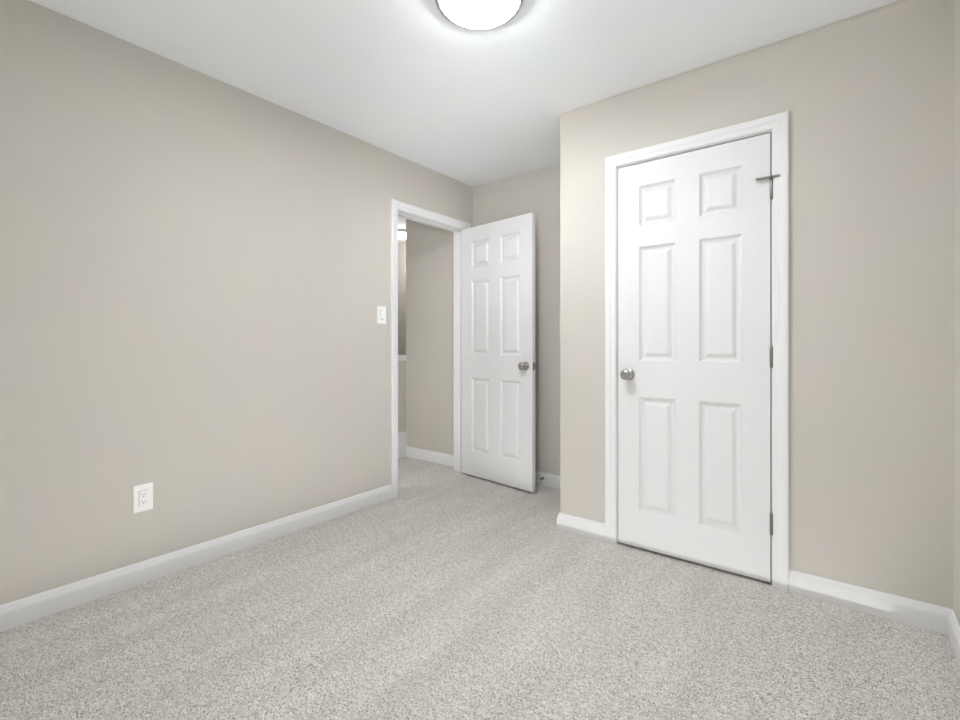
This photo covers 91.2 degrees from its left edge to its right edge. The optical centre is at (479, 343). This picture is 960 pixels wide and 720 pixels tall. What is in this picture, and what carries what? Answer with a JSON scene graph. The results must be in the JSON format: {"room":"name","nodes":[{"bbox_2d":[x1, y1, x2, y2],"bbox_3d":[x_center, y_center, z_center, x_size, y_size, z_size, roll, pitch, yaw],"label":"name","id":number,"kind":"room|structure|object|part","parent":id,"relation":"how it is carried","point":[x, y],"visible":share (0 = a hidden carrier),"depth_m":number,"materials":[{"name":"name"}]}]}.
{"room":"empty bedroom","nodes":[
{"label":"empty bedroom","id":0,"kind":"room"},
{"bbox_2d":[0,0,472,604],"bbox_3d":[-1.208,-0.130,2.673,0.120,2.440,3.579,0,0,38],"label":"wall","id":1,"kind":"structure","parent":0,"point":[194,278],"depth_m":2.23,"materials":[{"name":"beige paint"}]},
{"bbox_2d":[133,483,152,513],"bbox_3d":[-1.537,0.705,2.145,0.009,0.122,0.077,0,0,38],"label":"duplex electrical outlet","id":2,"kind":"object","parent":1,"relation":"attached to","point":[143,497],"visible":1,"depth_m":2.14,"materials":[{"name":"white plastic"}]},
{"bbox_2d":[0,484,391,631],"bbox_3d":[-1.393,1.042,2.326,0.014,0.096,2.502,0,0,38],"label":"baseboard","id":3,"kind":"structure","parent":1,"relation":"attached to","point":[16,613],"depth_m":2.21,"materials":[{"name":"white paint"}]},
{"bbox_2d":[377,306,385,323],"bbox_3d":[-0.677,-0.197,3.249,0.011,0.121,0.078,0,0,38],"label":"rocker light switch","id":4,"kind":"object","parent":1,"relation":"attached to","point":[381,314],"visible":1,"depth_m":3.24,"materials":[{"name":"white plastic"}]},
{"bbox_2d":[391,199,470,497],"bbox_3d":[-0.407,0.035,3.703,0.156,2.111,0.884,0,0,38],"label":"door frame","id":5,"kind":"structure","parent":1,"relation":"attached to","point":[396,205],"depth_m":3.67,"materials":[{"name":"white paint"}]},
{"bbox_2d":[462,212,536,491],"bbox_3d":[0.125,0.064,3.673,0.768,2.024,0.169,0,0,45],"label":"entry door","id":6,"kind":"structure","parent":1,"relation":"in","point":[499,365],"depth_m":3.62,"materials":[{"name":"white paint"}]},
{"bbox_2d":[398,241,405,354],"bbox_3d":[-0.514,-0.130,5.921,1.590,2.440,0.120,0,0,38],"label":"wall","id":7,"kind":"structure","parent":0,"point":[401,298],"depth_m":6.23,"materials":[{"name":"beige paint"}]},
{"bbox_2d":[398,355,406,457],"bbox_3d":[-1.549,0.602,3.571,0.140,0.977,2.579,0,0,38],"label":"wall","id":8,"kind":"structure","parent":0,"point":[402,431],"depth_m":4.51,"materials":[{"name":"beige paint"}]},
{"bbox_2d":[30,0,898,242],"bbox_3d":[-0.556,-1.390,2.965,5.392,0.080,4.840,0,0,38],"label":"ceiling","id":9,"kind":"structure","parent":0,"point":[427,84],"depth_m":2.19,"materials":[{"name":"white paint"}]},
{"bbox_2d":[398,230,405,238],"bbox_3d":[-0.946,-1.309,5.699,0.294,0.082,0.294,0,0,38],"label":"flush-mount ceiling light","id":10,"kind":"object","parent":9,"relation":"attached to","point":[401,234],"visible":0.52,"depth_m":5.59,"materials":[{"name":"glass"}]},
{"bbox_2d":[435,0,523,29],"bbox_3d":[-0.002,-1.309,1.813,0.344,0.082,0.344,0,0,38],"label":"flush-mount ceiling light","id":11,"kind":"object","parent":9,"relation":"attached to","point":[479,14],"visible":1,"depth_m":1.82,"materials":[{"name":"white glass"}]},
{"bbox_2d":[0,456,959,719],"bbox_3d":[-0.556,1.120,2.965,5.392,0.060,4.840,0,0,38],"label":"floor","id":12,"kind":"structure","parent":0,"point":[432,590],"depth_m":1.74,"materials":[{"name":"grey carpet"}]},
{"bbox_2d":[406,164,559,475],"bbox_3d":[0.820,-0.130,3.439,3.802,2.440,0.120,0,0,38],"label":"wall","id":13,"kind":"structure","parent":0,"point":[429,337],"depth_m":4.19,"materials":[{"name":"beige paint"}]},
{"bbox_2d":[406,446,452,465],"bbox_3d":[-0.437,1.042,4.330,0.696,0.096,0.014,0,0,38],"label":"baseboard","id":14,"kind":"structure","parent":13,"relation":"attached to","point":[431,456],"depth_m":4.34,"materials":[{"name":"white paint"}]},
{"bbox_2d":[535,471,559,488],"bbox_3d":[0.403,1.042,3.663,1.210,0.096,0.039,0,0,38],"label":"baseboard","id":15,"kind":"structure","parent":13,"relation":"attached to","point":[550,480],"depth_m":3.58,"materials":[{"name":"white paint"}]},
{"bbox_2d":[560,0,952,608],"bbox_3d":[1.331,-0.130,2.532,1.642,2.440,0.686,0,0,38],"label":"wall","id":16,"kind":"structure","parent":0,"point":[865,99],"depth_m":1.95,"materials":[{"name":"beige paint"}]},
{"bbox_2d":[557,513,584,530],"bbox_3d":[0.661,1.042,3.019,0.014,0.096,0.661,0,0,38],"label":"baseboard","id":17,"kind":"structure","parent":16,"relation":"attached to","point":[564,521],"depth_m":2.73,"materials":[{"name":"white paint"}]},
{"bbox_2d":[605,111,788,591],"bbox_3d":[1.042,0.035,2.349,0.848,2.111,0.177,0,0,38],"label":"closet door","id":18,"kind":"structure","parent":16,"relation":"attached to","point":[703,147],"depth_m":2.30,"materials":[{"name":"white paint"}]},
{"bbox_3d":[1.053,0.064,2.335,0.760,2.024,0.169,0,0,38],"label":"closet door","id":19,"kind":"part","parent":18,"relation":"part of","materials":[{"name":"white wood"}]},
{"bbox_2d":[789,569,939,632],"bbox_3d":[1.550,1.042,1.919,0.481,0.096,0.014,0,0,38],"label":"baseboard","id":20,"kind":"structure","parent":16,"relation":"attached to","point":[908,611],"depth_m":1.90,"materials":[{"name":"white paint"}]},
{"bbox_2d":[953,0,959,625],"bbox_3d":[1.139,-0.130,0.849,0.120,2.440,3.579,0,0,38],"label":"wall","id":21,"kind":"structure","parent":0,"point":[956,306],"depth_m":1.70,"materials":[{"name":"beige paint"}]},
{"bbox_2d":[940,606,959,666],"bbox_3d":[0.921,1.042,0.679,0.014,0.096,2.743,0,0,38],"label":"baseboard","id":22,"kind":"structure","parent":21,"relation":"attached to","point":[949,625],"depth_m":1.72,"materials":[{"name":"white paint"}]}
]}

